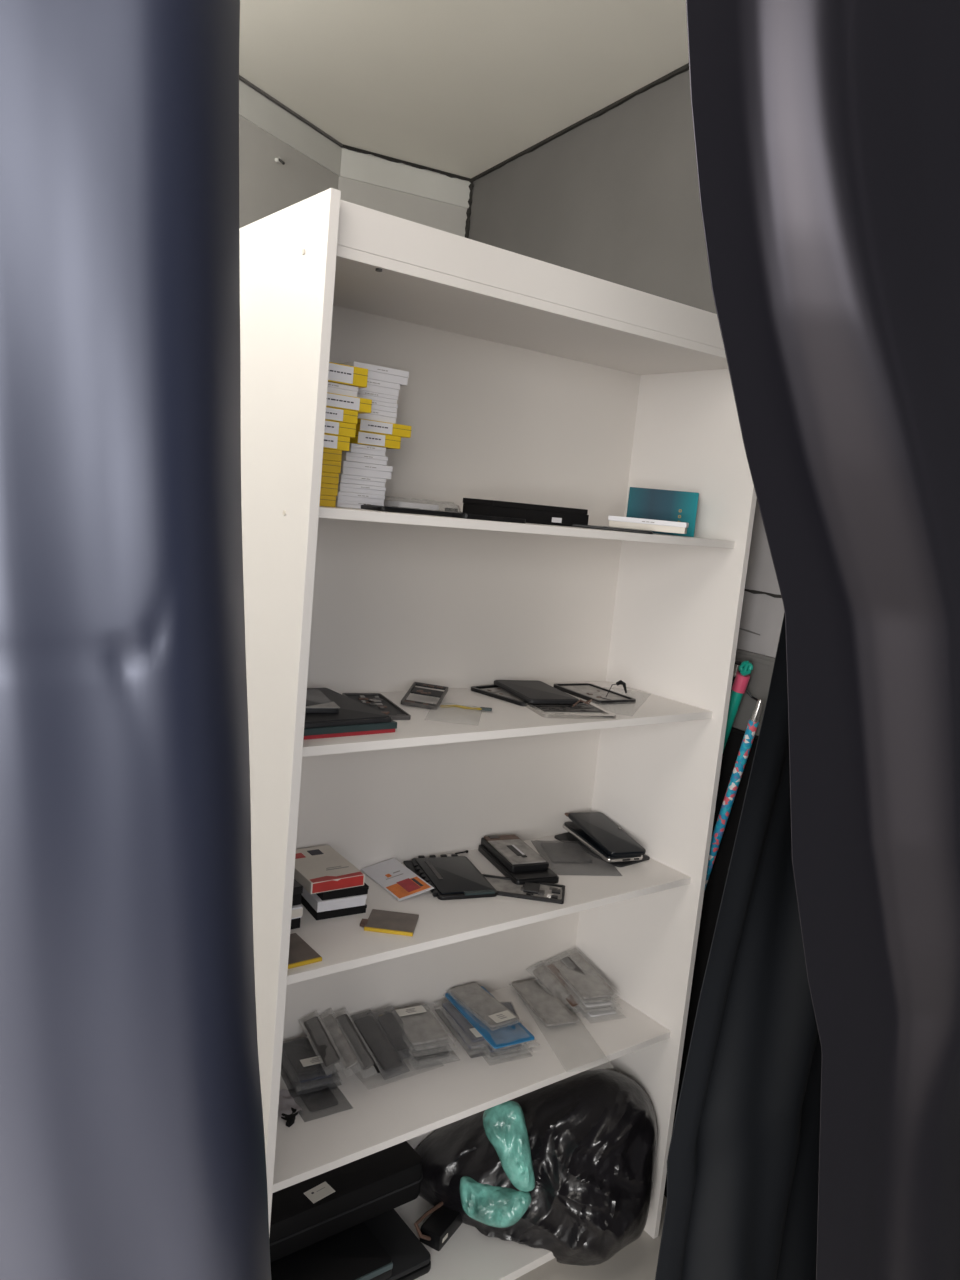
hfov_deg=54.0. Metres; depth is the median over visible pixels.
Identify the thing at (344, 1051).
pouch
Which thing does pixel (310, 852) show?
print
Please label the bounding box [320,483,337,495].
carton
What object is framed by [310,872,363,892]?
print
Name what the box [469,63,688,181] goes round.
trim
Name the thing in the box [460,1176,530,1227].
plastic bundle
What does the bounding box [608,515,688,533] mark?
carton
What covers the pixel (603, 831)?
phone back cover
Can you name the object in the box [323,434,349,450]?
carton
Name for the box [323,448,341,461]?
carton
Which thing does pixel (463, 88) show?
ceiling
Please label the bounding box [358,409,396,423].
carton
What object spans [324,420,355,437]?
carton
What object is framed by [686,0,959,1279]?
curtain
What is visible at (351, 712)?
tablet
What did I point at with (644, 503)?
carton
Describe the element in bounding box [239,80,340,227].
wall
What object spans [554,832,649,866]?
phone back cover
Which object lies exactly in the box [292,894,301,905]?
tray
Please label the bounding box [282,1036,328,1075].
pouch
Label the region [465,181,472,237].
trim
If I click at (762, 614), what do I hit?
wall
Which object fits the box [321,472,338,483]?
carton
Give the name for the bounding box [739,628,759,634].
trim
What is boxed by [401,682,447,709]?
phone
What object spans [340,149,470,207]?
trim
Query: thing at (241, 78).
trim
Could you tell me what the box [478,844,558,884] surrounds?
phone
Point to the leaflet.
(392, 875)
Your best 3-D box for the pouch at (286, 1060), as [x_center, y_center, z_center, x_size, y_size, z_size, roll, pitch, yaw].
[-0.330,0.821,1.806,0.088,0.008,0.135,1,9,-30]
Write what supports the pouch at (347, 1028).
on the shelving unit
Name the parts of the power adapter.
cord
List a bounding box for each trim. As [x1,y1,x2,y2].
[239,75,342,146]
[239,81,341,175]
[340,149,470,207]
[342,144,470,180]
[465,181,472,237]
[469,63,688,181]
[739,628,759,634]
[744,589,781,597]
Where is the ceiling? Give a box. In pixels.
[239,0,688,177]
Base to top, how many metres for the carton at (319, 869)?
0.022 m
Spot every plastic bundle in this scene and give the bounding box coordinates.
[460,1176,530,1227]
[483,1101,535,1191]
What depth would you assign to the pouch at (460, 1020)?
1.99 m
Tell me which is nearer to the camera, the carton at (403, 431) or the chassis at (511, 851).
the carton at (403, 431)
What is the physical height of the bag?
0.322 m
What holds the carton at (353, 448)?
on the carton at (346, 456)
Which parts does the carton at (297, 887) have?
lid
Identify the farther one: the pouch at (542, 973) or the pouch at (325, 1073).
the pouch at (542, 973)
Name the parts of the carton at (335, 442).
label panel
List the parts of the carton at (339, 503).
lid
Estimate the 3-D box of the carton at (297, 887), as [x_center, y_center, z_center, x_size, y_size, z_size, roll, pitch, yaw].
[-0.387,0.430,1.649,0.102,0.034,0.135,-1,10,-37]
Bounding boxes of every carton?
[288,933,321,968]
[290,918,300,929]
[292,879,302,905]
[294,845,364,893]
[301,896,366,919]
[302,888,366,911]
[316,882,368,900]
[319,495,335,506]
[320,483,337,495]
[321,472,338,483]
[322,460,340,473]
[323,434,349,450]
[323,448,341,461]
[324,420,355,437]
[325,407,357,423]
[326,392,371,413]
[327,382,357,396]
[327,491,384,503]
[328,362,367,387]
[335,500,383,508]
[337,461,392,478]
[337,483,385,495]
[338,361,408,385]
[338,474,385,486]
[341,452,387,464]
[342,443,385,455]
[350,431,400,448]
[356,419,411,437]
[357,390,397,403]
[358,379,399,396]
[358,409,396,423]
[371,400,397,412]
[463,498,588,526]
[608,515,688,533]
[626,487,698,536]
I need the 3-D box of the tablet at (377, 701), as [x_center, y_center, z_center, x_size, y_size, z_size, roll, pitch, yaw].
[-0.191,0.120,1.717,0.076,0.007,0.185,2,9,-24]
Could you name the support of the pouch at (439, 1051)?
on the pouch at (448, 1055)
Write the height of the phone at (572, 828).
0.021 m
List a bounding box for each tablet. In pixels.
[304,688,391,727]
[342,693,410,719]
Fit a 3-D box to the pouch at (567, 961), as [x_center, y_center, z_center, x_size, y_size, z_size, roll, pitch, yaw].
[0.232,0.793,2.209,0.049,0.041,0.182,1,9,-29]
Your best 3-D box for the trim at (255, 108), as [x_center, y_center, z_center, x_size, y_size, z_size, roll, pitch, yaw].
[-0.937,-1.444,2.054,0.006,0.083,2.200,9,9,25]
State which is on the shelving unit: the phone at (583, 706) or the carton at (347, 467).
the phone at (583, 706)
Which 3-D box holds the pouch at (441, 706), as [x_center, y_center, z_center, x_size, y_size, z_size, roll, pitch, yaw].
[-0.037,0.132,1.729,0.114,0.008,0.152,6,8,3]
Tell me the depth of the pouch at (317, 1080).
1.76 m
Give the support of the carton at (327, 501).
on the shelving unit
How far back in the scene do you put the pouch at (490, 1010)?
2.03 m
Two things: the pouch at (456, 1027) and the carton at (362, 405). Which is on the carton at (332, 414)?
the carton at (362, 405)
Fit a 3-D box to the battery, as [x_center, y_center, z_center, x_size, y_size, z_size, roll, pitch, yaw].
[-0.161,0.501,1.674,0.096,0.007,0.078,6,8,4]
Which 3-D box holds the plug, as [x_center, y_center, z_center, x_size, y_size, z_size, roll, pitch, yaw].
[-0.587,-1.407,2.764,0.033,0.024,0.018,12,10,38]
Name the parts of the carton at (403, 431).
label panel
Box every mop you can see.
[704,699,762,891]
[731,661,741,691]
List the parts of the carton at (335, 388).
lid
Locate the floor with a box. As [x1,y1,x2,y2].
[515,1196,666,1279]
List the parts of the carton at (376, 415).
lid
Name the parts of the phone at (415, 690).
cross plate, cross plate, cross plate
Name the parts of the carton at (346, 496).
lid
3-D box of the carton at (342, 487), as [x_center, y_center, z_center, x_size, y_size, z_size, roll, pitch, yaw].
[-0.241,-0.262,1.617,0.086,0.014,0.166,-1,10,-37]
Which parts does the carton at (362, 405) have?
label panel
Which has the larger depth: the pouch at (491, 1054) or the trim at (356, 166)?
the trim at (356, 166)
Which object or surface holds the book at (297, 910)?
on the carton at (295, 923)
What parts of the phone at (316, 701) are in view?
bare plate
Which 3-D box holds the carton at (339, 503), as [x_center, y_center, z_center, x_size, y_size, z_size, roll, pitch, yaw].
[-0.245,-0.236,1.619,0.088,0.011,0.166,-1,10,-37]
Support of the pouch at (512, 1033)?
on the pouch
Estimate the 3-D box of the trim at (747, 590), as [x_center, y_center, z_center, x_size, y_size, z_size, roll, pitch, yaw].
[0.616,-0.103,2.060,0.008,0.010,0.162,1,9,-29]
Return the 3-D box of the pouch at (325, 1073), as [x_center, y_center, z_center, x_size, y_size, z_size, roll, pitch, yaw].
[-0.328,0.806,1.798,0.088,0.008,0.134,1,9,-27]
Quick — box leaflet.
[361,858,433,900]
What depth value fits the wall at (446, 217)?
3.15 m
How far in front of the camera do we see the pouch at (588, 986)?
2.17 m
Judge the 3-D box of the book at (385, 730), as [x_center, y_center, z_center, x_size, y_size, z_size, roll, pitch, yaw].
[-0.283,0.130,1.586,0.187,0.007,0.232,-1,10,-37]
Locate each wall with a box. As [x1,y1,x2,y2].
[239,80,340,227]
[338,147,468,236]
[468,70,716,313]
[737,499,783,657]
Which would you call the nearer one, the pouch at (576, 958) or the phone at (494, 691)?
the phone at (494, 691)
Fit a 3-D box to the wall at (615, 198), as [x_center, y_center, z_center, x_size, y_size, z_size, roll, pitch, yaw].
[0.453,-0.053,2.437,0.080,2.700,2.360,1,9,-29]
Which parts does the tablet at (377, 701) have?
plate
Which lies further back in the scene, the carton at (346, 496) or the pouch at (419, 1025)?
the pouch at (419, 1025)
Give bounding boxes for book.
[291,905,302,918]
[303,729,394,739]
[304,720,396,735]
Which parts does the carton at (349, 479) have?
lid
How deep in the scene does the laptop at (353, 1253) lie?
1.80 m
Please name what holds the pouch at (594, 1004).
on the pouch at (604, 1007)
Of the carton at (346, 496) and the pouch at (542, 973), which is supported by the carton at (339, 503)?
the carton at (346, 496)
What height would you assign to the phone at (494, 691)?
0.007 m
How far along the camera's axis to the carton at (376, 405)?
1.55 m
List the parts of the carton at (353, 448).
lid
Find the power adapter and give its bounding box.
[414,1201,461,1250]
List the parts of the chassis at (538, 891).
metal plate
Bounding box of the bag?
[415,1068,656,1265]
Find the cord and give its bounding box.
[746,689,757,700]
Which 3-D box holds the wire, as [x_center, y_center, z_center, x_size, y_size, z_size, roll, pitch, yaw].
[0.286,0.103,2.007,0.017,0.030,0.099,11,10,34]
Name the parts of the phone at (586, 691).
cross plate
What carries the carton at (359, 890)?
on the carton at (313, 900)
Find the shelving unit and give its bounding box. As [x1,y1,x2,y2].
[239,188,756,1279]
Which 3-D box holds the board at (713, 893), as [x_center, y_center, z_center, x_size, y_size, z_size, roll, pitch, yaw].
[0.543,0.781,2.119,0.017,1.162,0.600,1,9,-29]
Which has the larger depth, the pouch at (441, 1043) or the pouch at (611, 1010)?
the pouch at (611, 1010)
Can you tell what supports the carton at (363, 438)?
on the carton at (353, 448)
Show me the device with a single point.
(452, 877)
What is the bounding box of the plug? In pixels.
[275,156,284,164]
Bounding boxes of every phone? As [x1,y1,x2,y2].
[305,690,339,712]
[361,504,469,516]
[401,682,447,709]
[452,513,525,522]
[471,684,531,705]
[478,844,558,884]
[494,680,578,703]
[522,699,615,718]
[553,683,635,704]
[563,822,642,861]
[572,524,652,533]
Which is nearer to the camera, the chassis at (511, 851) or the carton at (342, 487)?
the carton at (342, 487)
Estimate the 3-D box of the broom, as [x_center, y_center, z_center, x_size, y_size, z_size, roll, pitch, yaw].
[0.413,0.666,2.240,0.030,1.319,0.362,-1,10,-37]
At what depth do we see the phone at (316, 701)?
1.54 m
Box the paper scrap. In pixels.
[278,1089,301,1116]
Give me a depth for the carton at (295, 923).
1.62 m
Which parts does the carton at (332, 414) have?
label panel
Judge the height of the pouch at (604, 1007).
0.009 m
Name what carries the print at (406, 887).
on the leaflet
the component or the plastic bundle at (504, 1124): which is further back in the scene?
the plastic bundle at (504, 1124)
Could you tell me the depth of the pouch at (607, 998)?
2.12 m
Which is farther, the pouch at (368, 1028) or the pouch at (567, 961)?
the pouch at (567, 961)
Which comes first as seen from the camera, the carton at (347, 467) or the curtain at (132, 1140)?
the curtain at (132, 1140)
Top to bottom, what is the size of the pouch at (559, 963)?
0.043 m
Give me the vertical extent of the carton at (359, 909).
0.015 m
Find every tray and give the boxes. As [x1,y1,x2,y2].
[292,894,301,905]
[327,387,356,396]
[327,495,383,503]
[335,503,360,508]
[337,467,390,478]
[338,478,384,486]
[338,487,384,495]
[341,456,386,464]
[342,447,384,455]
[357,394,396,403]
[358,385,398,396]
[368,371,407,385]
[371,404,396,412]
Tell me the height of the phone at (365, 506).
0.008 m
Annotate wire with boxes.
[606,680,626,696]
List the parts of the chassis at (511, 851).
metal plate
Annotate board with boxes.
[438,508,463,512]
[664,727,758,1197]
[732,649,774,735]
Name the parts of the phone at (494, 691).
cross plate, cross plate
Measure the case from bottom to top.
0.087 m
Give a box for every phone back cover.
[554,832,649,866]
[565,812,645,855]
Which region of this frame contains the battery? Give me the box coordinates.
[360,909,418,935]
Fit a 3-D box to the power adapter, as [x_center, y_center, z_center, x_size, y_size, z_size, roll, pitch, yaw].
[-0.088,1.226,1.976,0.060,0.049,0.124,10,9,28]
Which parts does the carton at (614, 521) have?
lid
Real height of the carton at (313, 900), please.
0.020 m
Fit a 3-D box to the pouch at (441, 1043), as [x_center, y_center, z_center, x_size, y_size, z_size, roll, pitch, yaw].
[-0.122,0.807,1.950,0.100,0.010,0.161,2,9,-25]
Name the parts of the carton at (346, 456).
lid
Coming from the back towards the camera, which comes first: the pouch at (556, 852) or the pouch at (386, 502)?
the pouch at (556, 852)
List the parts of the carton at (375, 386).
lid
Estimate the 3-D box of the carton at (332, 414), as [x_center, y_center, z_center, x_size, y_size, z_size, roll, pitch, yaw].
[-0.278,-0.357,1.489,0.106,0.019,0.161,-1,10,-37]
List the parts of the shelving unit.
panel, panel, shelf, shelf, shelf, shelf, shelf, panel, panel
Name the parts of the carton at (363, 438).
label panel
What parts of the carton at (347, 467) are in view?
lid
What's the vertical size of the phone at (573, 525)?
0.006 m
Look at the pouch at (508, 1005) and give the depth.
2.11 m
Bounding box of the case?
[269,1141,422,1262]
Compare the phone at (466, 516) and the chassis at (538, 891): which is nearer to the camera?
the phone at (466, 516)
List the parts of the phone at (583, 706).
cross plate, cross plate, cross plate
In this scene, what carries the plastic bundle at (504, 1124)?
in the bag
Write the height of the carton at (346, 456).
0.014 m
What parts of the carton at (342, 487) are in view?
lid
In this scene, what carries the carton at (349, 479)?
on the carton at (342, 487)
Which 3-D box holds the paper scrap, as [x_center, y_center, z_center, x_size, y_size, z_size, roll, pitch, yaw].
[-0.359,0.837,1.700,0.050,0.011,0.070,-1,10,-37]
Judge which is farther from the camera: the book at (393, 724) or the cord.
the cord
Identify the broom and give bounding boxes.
[723,661,752,751]
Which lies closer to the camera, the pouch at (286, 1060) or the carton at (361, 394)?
the carton at (361, 394)
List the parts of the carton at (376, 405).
lid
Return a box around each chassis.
[481,835,548,871]
[482,874,564,903]
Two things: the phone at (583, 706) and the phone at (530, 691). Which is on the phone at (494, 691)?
the phone at (530, 691)
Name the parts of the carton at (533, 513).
lid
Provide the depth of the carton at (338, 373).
1.44 m
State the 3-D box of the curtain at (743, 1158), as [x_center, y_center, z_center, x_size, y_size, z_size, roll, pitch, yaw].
[0.534,0.264,1.340,0.644,2.400,0.060,-1,10,-37]
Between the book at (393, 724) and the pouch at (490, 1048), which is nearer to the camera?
the book at (393, 724)
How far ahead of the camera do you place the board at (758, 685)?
2.06 m
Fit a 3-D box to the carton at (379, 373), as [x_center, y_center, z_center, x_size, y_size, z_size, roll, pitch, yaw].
[-0.210,-0.449,1.601,0.105,0.023,0.166,-1,10,-37]
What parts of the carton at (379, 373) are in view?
lid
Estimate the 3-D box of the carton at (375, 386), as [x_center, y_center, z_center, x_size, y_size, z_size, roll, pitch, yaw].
[-0.224,-0.427,1.595,0.105,0.020,0.166,-1,10,-37]
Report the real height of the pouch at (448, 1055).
0.009 m
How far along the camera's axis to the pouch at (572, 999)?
2.19 m
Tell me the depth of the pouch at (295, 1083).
1.78 m
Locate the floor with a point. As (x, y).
(638, 1260)
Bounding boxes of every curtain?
[0,0,270,1279]
[655,612,821,1279]
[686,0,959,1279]
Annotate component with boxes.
[281,1107,297,1126]
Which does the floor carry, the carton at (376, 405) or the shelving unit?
the shelving unit
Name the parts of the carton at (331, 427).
label panel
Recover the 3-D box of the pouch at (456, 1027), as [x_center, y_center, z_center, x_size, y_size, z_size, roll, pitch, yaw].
[-0.033,0.819,1.998,0.067,0.009,0.191,2,9,-25]
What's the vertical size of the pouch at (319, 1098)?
0.006 m
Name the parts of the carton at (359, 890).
lid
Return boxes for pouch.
[281,1055,327,1090]
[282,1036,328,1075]
[284,1057,332,1088]
[285,1055,332,1084]
[294,1069,331,1081]
[299,1086,337,1111]
[304,1016,339,1066]
[320,1015,356,1068]
[335,1014,379,1072]
[354,1015,401,1070]
[377,1013,411,1050]
[384,497,438,509]
[391,1005,447,1044]
[408,1048,449,1062]
[409,1046,447,1059]
[412,1039,447,1050]
[440,705,491,710]
[441,1008,484,1050]
[442,1002,485,1041]
[442,1008,487,1047]
[445,986,534,1048]
[450,983,517,1027]
[484,1046,520,1056]
[485,1043,520,1051]
[501,1002,518,1020]
[512,979,577,1025]
[531,840,618,871]
[533,966,570,1005]
[546,964,580,1006]
[552,960,581,1002]
[552,961,613,998]
[558,957,585,975]
[567,953,610,988]
[569,983,609,1002]
[577,995,611,1006]
[579,1003,610,1011]
[587,1005,615,1016]
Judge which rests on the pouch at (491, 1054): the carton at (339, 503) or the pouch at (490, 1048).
the pouch at (490, 1048)
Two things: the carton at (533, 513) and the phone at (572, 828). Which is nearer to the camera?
the carton at (533, 513)
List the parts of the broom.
handle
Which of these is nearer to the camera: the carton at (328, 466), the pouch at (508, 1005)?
the carton at (328, 466)
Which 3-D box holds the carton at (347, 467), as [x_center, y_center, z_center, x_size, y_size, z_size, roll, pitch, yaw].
[-0.233,-0.294,1.616,0.093,0.021,0.166,-1,10,-37]
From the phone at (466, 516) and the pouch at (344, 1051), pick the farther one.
the pouch at (344, 1051)
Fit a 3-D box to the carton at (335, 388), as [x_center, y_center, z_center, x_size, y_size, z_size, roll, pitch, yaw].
[-0.272,-0.396,1.492,0.090,0.016,0.160,-1,10,-37]
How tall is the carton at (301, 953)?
0.006 m
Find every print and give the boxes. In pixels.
[295,853,304,858]
[307,849,323,855]
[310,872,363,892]
[386,876,429,898]
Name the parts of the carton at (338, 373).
label panel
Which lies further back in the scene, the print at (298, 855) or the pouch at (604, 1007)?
the pouch at (604, 1007)
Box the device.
[403,854,497,899]
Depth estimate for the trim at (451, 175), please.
3.12 m
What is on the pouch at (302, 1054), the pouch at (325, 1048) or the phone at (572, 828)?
the pouch at (325, 1048)
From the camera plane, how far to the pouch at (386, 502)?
1.70 m
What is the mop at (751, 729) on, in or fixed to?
on the floor
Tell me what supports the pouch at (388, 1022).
on the pouch at (419, 1025)

